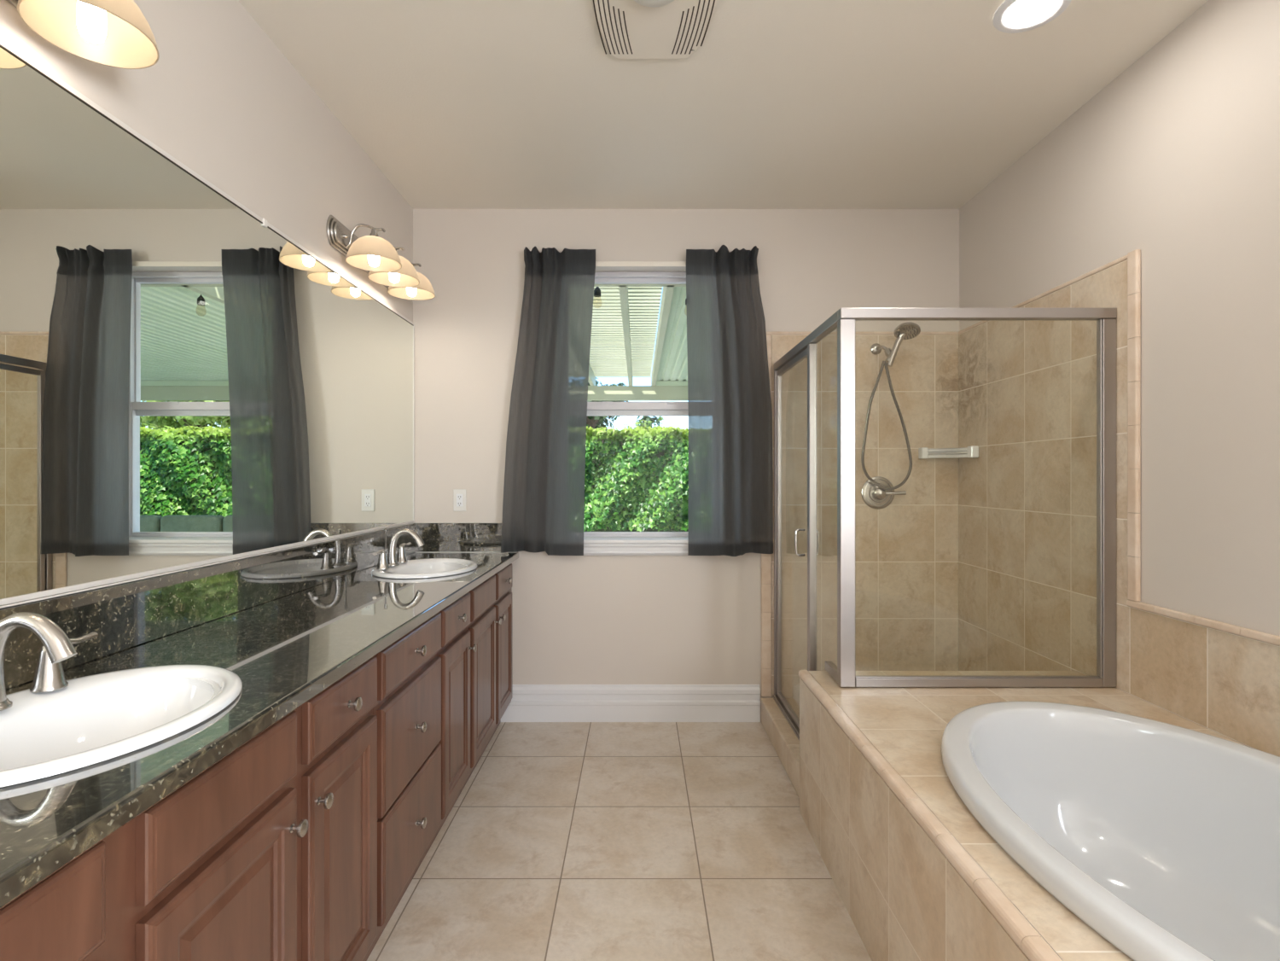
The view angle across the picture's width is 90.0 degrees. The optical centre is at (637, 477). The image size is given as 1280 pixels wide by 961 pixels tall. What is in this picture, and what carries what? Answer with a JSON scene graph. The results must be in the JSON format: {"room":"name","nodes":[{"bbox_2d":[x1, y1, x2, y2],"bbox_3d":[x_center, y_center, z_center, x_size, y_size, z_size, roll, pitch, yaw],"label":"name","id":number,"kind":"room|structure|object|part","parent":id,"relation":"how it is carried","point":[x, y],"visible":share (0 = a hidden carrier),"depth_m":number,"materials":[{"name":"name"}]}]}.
{"room":"bathroom","nodes":[
{"label":"bathroom","id":0,"kind":"room"},
{"bbox_2d":[0,0,413,321],"bbox_3d":[-1.287,-0.069,0.625,0.150,2.758,5.950,0,0,0],"label":"wall","id":1,"kind":"structure","parent":0,"point":[220,97],"depth_m":1.96,"materials":[{"name":"beige paint"}]},
{"bbox_2d":[5,0,159,69],"bbox_3d":[-1.089,-0.946,1.042,0.244,0.174,0.666,0,0,0],"label":"vanity light","id":2,"kind":"object","parent":1,"relation":"attached to","point":[115,33],"visible":1,"depth_m":1.28,"materials":[{"name":"beige glass"}]},
{"bbox_3d":[-1.073,-0.910,1.258,0.045,0.103,0.045,0,0,0],"label":"bulb","id":3,"kind":"part","parent":2,"relation":"part of","materials":[{"name":"white glass"}]},
{"bbox_2d":[0,37,414,608],"bbox_3d":[-1.205,-0.293,1.903,0.012,1.080,3.087,0,0,0],"label":"mirror","id":4,"kind":"object","parent":1,"relation":"attached to","point":[185,384],"visible":1,"depth_m":1.61,"materials":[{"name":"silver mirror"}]},
{"bbox_2d":[0,523,415,689],"bbox_3d":[-1.202,0.324,1.895,0.020,0.152,3.069,0,0,0],"label":"backsplash","id":5,"kind":"structure","parent":1,"relation":"attached to","point":[129,614],"depth_m":1.66,"materials":[{"name":"stone"}]},
{"bbox_2d":[325,215,435,300],"bbox_3d":[-1.089,-0.946,2.819,0.244,0.174,0.666,0,0,0],"label":"vanity light","id":6,"kind":"object","parent":1,"relation":"attached to","point":[374,254],"visible":1,"depth_m":2.67,"materials":[{"name":"beige glass"}]},
{"bbox_3d":[-1.108,-0.981,2.603,0.162,0.100,0.060,0,0,0],"label":"arm","id":7,"kind":"part","parent":6,"relation":"part of","materials":[{"name":"silver metal"}]},
{"bbox_3d":[-1.073,-0.920,2.603,0.212,0.101,0.212,0,0,0],"label":"lamp shade","id":8,"kind":"part","parent":6,"relation":"part of","materials":[{"name":"beige glass"}]},
{"bbox_3d":[-1.073,-0.910,2.603,0.045,0.103,0.045,0,0,0],"label":"bulb","id":9,"kind":"part","parent":6,"relation":"part of","materials":[{"name":"white glass"}]},
{"bbox_3d":[-1.073,-0.920,2.819,0.212,0.101,0.212,0,0,0],"label":"lamp shade","id":10,"kind":"part","parent":6,"relation":"part of","materials":[{"name":"beige glass"}]},
{"bbox_3d":[-1.073,-0.910,2.819,0.045,0.103,0.045,0,0,0],"label":"bulb","id":11,"kind":"part","parent":6,"relation":"part of","materials":[{"name":"white glass"}]},
{"bbox_3d":[-1.108,-0.981,2.819,0.162,0.100,0.060,0,0,0],"label":"arm","id":12,"kind":"part","parent":6,"relation":"part of","materials":[{"name":"silver metal"}]},
{"bbox_3d":[-1.073,-0.920,3.035,0.212,0.101,0.212,0,0,0],"label":"lamp shade","id":13,"kind":"part","parent":6,"relation":"part of","materials":[{"name":"beige glass"}]},
{"bbox_3d":[-1.073,-0.910,3.035,0.045,0.103,0.045,0,0,0],"label":"bulb","id":14,"kind":"part","parent":6,"relation":"part of","materials":[{"name":"white glass"}]},
{"bbox_3d":[-1.108,-0.981,3.035,0.162,0.100,0.060,0,0,0],"label":"arm","id":15,"kind":"part","parent":6,"relation":"part of","materials":[{"name":"silver metal"}]},
{"bbox_2d":[413,209,959,700],"bbox_3d":[0.260,-0.069,3.550,2.944,2.758,0.200,0,0,0],"label":"wall","id":16,"kind":"structure","parent":0,"point":[578,619],"depth_m":3.45,"materials":[{"name":"beige paint"}]},
{"bbox_2d":[453,488,465,511],"bbox_3d":[-0.959,0.122,3.445,0.070,0.118,0.009,0,0,0],"label":"wall outlet","id":17,"kind":"object","parent":16,"relation":"attached to","point":[459,495],"visible":1,"depth_m":3.44,"materials":[{"name":"white plastic"}]},
{"bbox_2d":[456,494,462,506],"bbox_3d":[-0.959,0.122,3.443,0.034,0.068,0.003,0,0,0],"label":"receptacle","id":18,"kind":"object","parent":17,"relation":"attached to","point":[459,497],"depth_m":3.44,"materials":[{"name":"white plastic"}]},
{"bbox_2d":[413,523,518,552],"bbox_3d":[-0.927,0.322,3.440,0.570,0.156,0.020,0,0,0],"label":"backsplash","id":19,"kind":"structure","parent":16,"relation":"attached to","point":[435,537],"depth_m":3.43,"materials":[{"name":"stone"}]},
{"bbox_2d":[523,261,686,267],"bbox_3d":[0.011,-1.135,3.424,1.231,0.027,0.052,0,0,0],"label":"curtain rod","id":20,"kind":"object","parent":16,"relation":"attached to","point":[597,263],"visible":0.48,"depth_m":3.40,"materials":[{"name":"white paint"}]},
{"bbox_2d":[500,245,595,555],"bbox_3d":[-0.466,-0.401,3.372,0.491,1.622,0.098,0,0,0],"label":"window curtain","id":21,"kind":"object","parent":20,"relation":"hanging from","point":[544,500],"visible":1,"depth_m":3.37,"materials":[{"name":"grey fabric"}]},
{"bbox_2d":[686,244,773,556],"bbox_3d":[0.482,-0.402,3.361,0.460,1.622,0.091,0,0,0],"label":"window curtain","id":22,"kind":"object","parent":20,"relation":"hanging from","point":[730,469],"visible":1,"depth_m":3.37,"materials":[{"name":"grey fabric"}]},
{"bbox_2d":[500,684,760,721],"bbox_3d":[-0.042,1.212,3.437,1.393,0.195,0.026,0,0,0],"label":"baseboard","id":23,"kind":"structure","parent":16,"relation":"attached to","point":[529,702],"depth_m":3.43,"materials":[{"name":"white paint"}]},
{"bbox_2d":[583,271,688,555],"bbox_3d":[0.006,-0.366,3.533,1.002,1.572,0.235,0,0,0],"label":"window","id":24,"kind":"structure","parent":16,"relation":"in","point":[595,543],"depth_m":3.58,"materials":[{"name":"white plastic"}]},
{"bbox_3d":[0.006,0.344,3.500,1.002,0.023,0.170,0,0,0],"label":"sill","id":25,"kind":"part","parent":24,"relation":"part of","materials":[{"name":"white paint"}]},
{"bbox_3d":[0.013,-0.052,3.599,0.856,0.745,0.027,0,0,0],"label":"sash","id":26,"kind":"part","parent":24,"relation":"part of","materials":[{"name":"clear glass"}]},
{"bbox_3d":[0.013,-0.737,3.627,0.856,0.774,0.035,0,0,0],"label":"sash","id":27,"kind":"part","parent":24,"relation":"part of","materials":[{"name":"white plastic"}]},
{"bbox_2d":[366,721,1010,960],"bbox_3d":[0.260,1.370,0.625,3.244,0.120,5.950,0,0,0],"label":"floor","id":28,"kind":"structure","parent":0,"point":[563,840],"depth_m":2.19,"materials":[{"name":"tile"}]},
{"bbox_2d":[0,656,377,960],"bbox_3d":[-0.921,0.873,1.033,0.578,0.872,1.226,0,0,0],"label":"vanity cabinet","id":29,"kind":"object","parent":28,"relation":"on","point":[269,852],"visible":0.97,"depth_m":1.09,"materials":[{"name":"brown wood"}]},
{"bbox_3d":[-0.670,0.517,0.620,0.020,0.126,0.360,0,0,0],"label":"drawer","id":30,"kind":"part","parent":29,"relation":"part of","materials":[{"name":"brown wood"}]},
{"bbox_3d":[-0.670,0.885,1.056,0.020,0.563,0.381,0,0,0],"label":"door","id":31,"kind":"part","parent":29,"relation":"part of","materials":[{"name":"brown wood"}]},
{"bbox_3d":[-0.690,0.818,1.033,0.019,0.761,1.226,0,0,0],"label":"frame","id":32,"kind":"part","parent":29,"relation":"part of","materials":[{"name":"brown wood"}]},
{"bbox_3d":[-0.646,0.668,1.219,0.028,0.032,0.032,0,0,0],"label":"knob","id":33,"kind":"part","parent":29,"relation":"part of","materials":[{"name":"silver metal"}]},
{"bbox_3d":[-0.646,0.668,1.322,0.028,0.032,0.032,0,0,0],"label":"knob","id":34,"kind":"part","parent":29,"relation":"part of","materials":[{"name":"silver metal"}]},
{"bbox_3d":[-0.670,0.517,1.461,0.020,0.126,0.334,0,0,0],"label":"drawer","id":35,"kind":"part","parent":29,"relation":"part of","materials":[{"name":"brown wood"}]},
{"bbox_3d":[-0.670,0.885,1.461,0.020,0.563,0.334,0,0,0],"label":"door","id":36,"kind":"part","parent":29,"relation":"part of","materials":[{"name":"brown wood"}]},
{"bbox_3d":[-0.646,0.517,1.461,0.028,0.032,0.032,0,0,0],"label":"knob","id":37,"kind":"part","parent":29,"relation":"part of","materials":[{"name":"silver metal"}]},
{"bbox_2d":[363,611,441,960],"bbox_3d":[-0.921,0.873,1.909,0.578,0.872,0.524,0,0,0],"label":"vanity cabinet","id":38,"kind":"object","parent":28,"relation":"on","point":[407,710],"visible":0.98,"depth_m":1.83,"materials":[{"name":"brown wood"}]},
{"bbox_3d":[-0.690,0.818,1.909,0.019,0.761,0.524,0,0,0],"label":"frame","id":39,"kind":"part","parent":38,"relation":"part of","materials":[{"name":"brown wood"}]},
{"bbox_3d":[-0.670,0.517,1.911,0.020,0.126,0.493,0,0,0],"label":"drawer","id":40,"kind":"part","parent":38,"relation":"part of","materials":[{"name":"brown wood"}]},
{"bbox_3d":[-0.670,0.745,1.911,0.020,0.282,0.493,0,0,0],"label":"drawer","id":41,"kind":"part","parent":38,"relation":"part of","materials":[{"name":"brown wood"}]},
{"bbox_3d":[-0.670,1.031,1.911,0.020,0.272,0.493,0,0,0],"label":"drawer","id":42,"kind":"part","parent":38,"relation":"part of","materials":[{"name":"brown wood"}]},
{"bbox_3d":[-0.646,0.517,1.910,0.028,0.032,0.032,0,0,0],"label":"knob","id":43,"kind":"part","parent":38,"relation":"part of","materials":[{"name":"silver metal"}]},
{"bbox_3d":[-0.646,0.745,1.910,0.028,0.032,0.032,0,0,0],"label":"knob","id":44,"kind":"part","parent":38,"relation":"part of","materials":[{"name":"silver metal"}]},
{"bbox_3d":[-0.646,1.031,1.910,0.028,0.032,0.032,0,0,0],"label":"knob","id":45,"kind":"part","parent":38,"relation":"part of","materials":[{"name":"silver metal"}]},
{"bbox_2d":[421,563,512,861],"bbox_3d":[-0.921,0.873,2.810,0.578,0.872,1.277,0,0,0],"label":"vanity cabinet","id":46,"kind":"object","parent":28,"relation":"on","point":[475,653],"visible":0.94,"depth_m":2.58,"materials":[{"name":"brown wood"}]},
{"bbox_2d":[0,523,518,908],"bbox_3d":[-0.926,0.340,1.905,0.572,0.192,3.090,0,0,0],"label":"countertop","id":47,"kind":"structure","parent":46,"relation":"on","point":[291,624],"depth_m":1.47,"materials":[{"name":"stone"}]},
{"bbox_2d":[0,611,98,710],"bbox_3d":[-1.024,0.304,1.062,0.176,0.161,0.399,0,0,0],"label":"faucet","id":48,"kind":"object","parent":47,"relation":"on","point":[57,647],"visible":1,"depth_m":1.06,"materials":[{"name":"silver metal"}]},
{"bbox_3d":[-1.075,0.343,1.202,0.052,0.083,0.118,0,0,0],"label":"handle","id":49,"kind":"part","parent":48,"relation":"part of","materials":[{"name":"silver metal"}]},
{"bbox_2d":[0,664,242,787],"bbox_3d":[-0.922,0.462,1.056,0.424,0.156,0.536,0,0,0],"label":"sink","id":50,"kind":"object","parent":47,"relation":"in","point":[95,718],"visible":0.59,"depth_m":1.16,"materials":[{"name":"white ceramic"}]},
{"bbox_2d":[372,528,424,569],"bbox_3d":[-1.024,0.304,2.805,0.176,0.161,0.399,0,0,0],"label":"faucet","id":51,"kind":"object","parent":47,"relation":"on","point":[392,559],"visible":1,"depth_m":2.79,"materials":[{"name":"silver metal"}]},
{"bbox_3d":[-1.075,0.343,2.665,0.052,0.083,0.118,0,0,0],"label":"handle","id":52,"kind":"part","parent":51,"relation":"part of","materials":[{"name":"silver metal"}]},
{"bbox_3d":[-1.105,0.304,2.805,0.014,0.161,0.014,0,0,0],"label":"lift rod","id":53,"kind":"part","parent":51,"relation":"part of","materials":[{"name":"silver metal"}]},
{"bbox_3d":[-1.075,0.343,2.945,0.052,0.083,0.118,0,0,0],"label":"handle","id":54,"kind":"part","parent":51,"relation":"part of","materials":[{"name":"silver metal"}]},
{"bbox_3d":[-1.019,0.304,2.805,0.166,0.161,0.054,0,0,0],"label":"spout","id":55,"kind":"part","parent":51,"relation":"part of","materials":[{"name":"silver metal"}]},
{"bbox_2d":[371,558,477,578],"bbox_3d":[-0.922,0.462,2.790,0.424,0.156,0.536,0,0,0],"label":"sink","id":56,"kind":"object","parent":47,"relation":"in","point":[429,567],"visible":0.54,"depth_m":2.89,"materials":[{"name":"white ceramic"}]},
{"bbox_3d":[-0.670,0.885,2.358,0.020,0.563,0.347,0,0,0],"label":"door","id":57,"kind":"part","parent":46,"relation":"part of","materials":[{"name":"brown wood"}]},
{"bbox_3d":[-0.670,0.517,2.358,0.020,0.126,0.347,0,0,0],"label":"drawer","id":58,"kind":"part","parent":46,"relation":"part of","materials":[{"name":"brown wood"}]},
{"bbox_3d":[-0.646,0.517,2.358,0.028,0.032,0.032,0,0,0],"label":"knob","id":59,"kind":"part","parent":46,"relation":"part of","materials":[{"name":"silver metal"}]},
{"bbox_3d":[-0.646,0.668,2.504,0.028,0.032,0.032,0,0,0],"label":"knob","id":60,"kind":"part","parent":46,"relation":"part of","materials":[{"name":"silver metal"}]},
{"bbox_3d":[-0.690,0.818,2.810,0.019,0.761,1.277,0,0,0],"label":"frame","id":61,"kind":"part","parent":46,"relation":"part of","materials":[{"name":"brown wood"}]},
{"bbox_3d":[-0.670,0.885,2.780,0.020,0.563,0.419,0,0,0],"label":"door","id":62,"kind":"part","parent":46,"relation":"part of","materials":[{"name":"brown wood"}]},
{"bbox_3d":[-0.646,0.668,2.962,0.028,0.032,0.032,0,0,0],"label":"knob","id":63,"kind":"part","parent":46,"relation":"part of","materials":[{"name":"silver metal"}]},
{"bbox_3d":[-0.646,0.668,3.055,0.028,0.032,0.032,0,0,0],"label":"knob","id":64,"kind":"part","parent":46,"relation":"part of","materials":[{"name":"silver metal"}]},
{"bbox_3d":[-0.670,0.885,3.204,0.020,0.563,0.353,0,0,0],"label":"door","id":65,"kind":"part","parent":46,"relation":"part of","materials":[{"name":"brown wood"}]},
{"bbox_3d":[-0.670,0.517,3.204,0.020,0.126,0.353,0,0,0],"label":"drawer","id":66,"kind":"part","parent":46,"relation":"part of","materials":[{"name":"brown wood"}]},
{"bbox_3d":[-0.646,0.517,3.203,0.028,0.032,0.032,0,0,0],"label":"knob","id":67,"kind":"part","parent":46,"relation":"part of","materials":[{"name":"silver metal"}]},
{"bbox_2d":[760,698,799,797],"bbox_3d":[0.729,1.244,2.973,0.143,0.131,0.922,0,0,0],"label":"shower curb","id":68,"kind":"object","parent":28,"relation":"on","point":[783,739],"visible":0.46,"depth_m":2.98,"materials":[{"name":"tile"}]},
{"bbox_2d":[772,308,1117,740],"bbox_3d":[1.206,0.284,2.866,1.027,1.788,1.140,0,0,0],"label":"shower enclosure","id":69,"kind":"object","parent":68,"relation":"on","point":[844,319],"visible":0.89,"depth_m":2.30,"materials":[{"name":"grey metal"}]},
{"bbox_3d":[0.748,0.293,3.083,0.020,1.718,0.637,0,0,0],"label":"door","id":70,"kind":"part","parent":69,"relation":"part of","materials":[{"name":"grey"}]},
{"bbox_3d":[0.748,0.287,2.830,0.110,0.125,0.012,0,0,0],"label":"door handle","id":71,"kind":"part","parent":69,"relation":"part of","materials":[{"name":"silver metal"}]},
{"bbox_3d":[0.746,0.293,2.740,0.032,1.729,0.036,0,0,0],"label":"strike post","id":72,"kind":"part","parent":69,"relation":"part of","materials":[{"name":"grey metal"}]},
{"bbox_3d":[0.747,0.737,2.426,0.027,0.033,0.171,0,0,0],"label":"rail","id":73,"kind":"part","parent":69,"relation":"part of","materials":[{"name":"grey"}]},
{"bbox_3d":[0.755,0.091,2.320,0.055,1.325,0.040,0,0,0],"label":"corner post","id":74,"kind":"part","parent":69,"relation":"part of","materials":[{"name":"grey metal"}]},
{"bbox_3d":[1.228,0.736,2.317,0.888,0.036,0.035,0,0,0],"label":"rail","id":75,"kind":"part","parent":69,"relation":"part of","materials":[{"name":"grey metal"}]},
{"bbox_2d":[798,669,1248,960],"bbox_3d":[1.175,1.032,1.179,1.091,0.556,2.663,0,0,0],"label":"tub deck","id":76,"kind":"object","parent":28,"relation":"on","point":[875,788],"visible":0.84,"depth_m":1.67,"materials":[{"name":"tile"}]},
{"bbox_3d":[0.650,0.769,1.178,0.041,0.031,2.662,0,0,0],"label":"edge trim","id":77,"kind":"part","parent":76,"relation":"part of","materials":[{"name":"tile"}]},
{"bbox_2d":[940,701,1279,960],"bbox_3d":[1.216,0.930,1.292,0.956,0.443,1.512,0,0,0],"label":"bathtub","id":78,"kind":"object","parent":76,"relation":"in","point":[1163,839],"visible":0.91,"depth_m":1.73,"materials":[{"name":"white ceramic"}]},
{"bbox_2d":[238,0,1208,209],"bbox_3d":[0.260,-1.548,0.625,3.244,0.200,5.950,0,0,0],"label":"ceiling","id":79,"kind":"structure","parent":0,"point":[460,104],"depth_m":2.43,"materials":[{"name":"white paint"}]},
{"bbox_2d":[592,0,715,58],"bbox_3d":[0.048,-1.421,1.850,0.374,0.054,0.690,0,0,0],"label":"ceiling vent","id":80,"kind":"object","parent":79,"relation":"in","point":[629,29],"visible":1,"depth_m":2.03,"materials":[{"name":"beige plastic"}]},
{"bbox_2d":[992,0,1071,33],"bbox_3d":[1.215,-1.444,1.975,0.210,0.008,0.210,0,0,0],"label":"recessed light","id":81,"kind":"object","parent":79,"relation":"in","point":[1012,16],"visible":1,"depth_m":1.99,"materials":[{"name":"white paint"}]},
{"bbox_2d":[771,334,958,715],"bbox_3d":[1.221,0.257,3.445,1.002,2.047,0.010,0,0,0],"label":"tiled wall","id":82,"kind":"structure","parent":0,"point":[906,550],"depth_m":3.44,"materials":[{"name":"tile"}]},
{"bbox_2d":[861,476,906,509],"bbox_3d":[1.308,0.082,3.405,0.214,0.176,0.068,0,0,0],"label":"shower valve","id":83,"kind":"object","parent":82,"relation":"attached to","point":[873,496],"visible":0.94,"depth_m":3.43,"materials":[{"name":"silver metal"}]},
{"bbox_3d":[1.361,0.082,3.388,0.108,0.023,0.024,0,0,8],"label":"lever","id":84,"kind":"part","parent":83,"relation":"part of","materials":[{"name":"silver metal"}]},
{"bbox_2d":[861,321,920,490],"bbox_3d":[1.323,-0.358,3.330,0.287,0.853,0.173,0,0,37],"label":"shower","id":85,"kind":"object","parent":82,"relation":"attached to","point":[908,330],"visible":1,"depth_m":3.31,"materials":[{"name":"silver metal"}]},
{"bbox_3d":[1.292,-0.665,3.366,0.026,0.072,0.133,0,0,-15],"label":"arm","id":86,"kind":"part","parent":85,"relation":"part of","materials":[{"name":"silver metal"}]},
{"bbox_3d":[1.331,-0.663,3.286,0.103,0.185,0.044,0,0,12],"label":"spray handle","id":87,"kind":"part","parent":85,"relation":"part of","materials":[{"name":"silver metal"}]},
{"bbox_2d":[918,445,978,459],"bbox_3d":[1.613,-0.130,3.331,0.214,0.060,0.214,0,0,0],"label":"soap shelf","id":88,"kind":"object","parent":82,"relation":"attached to","point":[972,450],"visible":1,"depth_m":3.34,"materials":[{"name":"white ceramic"}]},
{"bbox_2d":[958,259,1279,756],"bbox_3d":[1.727,0.257,1.645,0.010,2.047,3.589,0,0,0],"label":"tiled wall","id":89,"kind":"structure","parent":0,"point":[1027,389],"depth_m":2.60,"materials":[{"name":"tile"}]},
{"bbox_2d":[761,249,1279,696],"bbox_3d":[1.197,0.196,1.650,1.070,1.962,3.600,0,0,0],"label":"trim","id":90,"kind":"structure","parent":89,"relation":"attached to","point":[1133,258],"depth_m":2.22,"materials":[{"name":"tile"}]},
{"bbox_2d":[959,0,1279,745],"bbox_3d":[1.807,-0.069,0.625,0.150,2.758,5.950,0,0,0],"label":"wall","id":91,"kind":"structure","parent":0,"point":[1176,160],"depth_m":2.00,"materials":[{"name":"beige paint"}]},
{"label":"outside","id":92,"kind":"structure","parent":0,"visible":0},
{"bbox_3d":[2.000,1.495,16.905,32.000,0.130,26.190,0,0,0],"label":"floor","id":93,"kind":"structure","parent":92,"visible":0},
{"bbox_2d":[586,377,663,435],"bbox_3d":[-1.062,-0.571,15.824,3.068,4.011,2.035,0,0,39],"label":"tree","id":94,"kind":"object","parent":93,"relation":"on","point":[594,421],"visible":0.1,"depth_m":15.66,"materials":[{"name":"green plant"}]},
{"bbox_2d":[583,425,688,531],"bbox_3d":[1.798,0.322,9.536,10.922,2.215,0.729,0,0,0],"label":"ivy hedge","id":95,"kind":"object","parent":93,"relation":"on","point":[637,480],"visible":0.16,"depth_m":9.42,"materials":[{"name":"green plant"}]},
{"bbox_2d":[587,284,687,400],"bbox_3d":[2.150,0.064,5.825,10.700,2.730,4.349,0,0,0],"label":"patio cover","id":96,"kind":"object","parent":93,"relation":"on","point":[624,326],"visible":0.15,"depth_m":5.65,"materials":[{"name":"paint"}]},
{"bbox_2d":[593,286,602,308],"bbox_3d":[-0.240,-1.127,3.800,0.056,0.246,0.056,0,0,0],"label":"string light","id":97,"kind":"object","parent":96,"relation":"hanging from","point":[596,291],"visible":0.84,"depth_m":3.78,"materials":[{"name":"black plastic"}]},
{"bbox_2d":[593,286,600,296],"bbox_3d":[-0.240,-1.113,3.800,0.044,0.074,0.044,0,0,0],"label":"socket","id":98,"kind":"object","parent":97,"relation":"attached to","point":[596,291],"depth_m":3.78,"materials":[{"name":"black plastic"}]},
{"bbox_3d":[3.816,-1.145,5.798,7.200,0.089,4.203,0,0,0],"label":"roof panel","id":99,"kind":"part","parent":96,"relation":"part of","materials":[{"name":"paint"}]},
{"bbox_2d":[622,415,663,429],"bbox_3d":[0.149,0.179,11.006,0.862,2.505,0.604,0,0,0],"label":"tree","id":100,"kind":"object","parent":93,"relation":"on","point":[660,418],"visible":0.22,"depth_m":10.94,"materials":[{"name":"green plant"}]}
]}

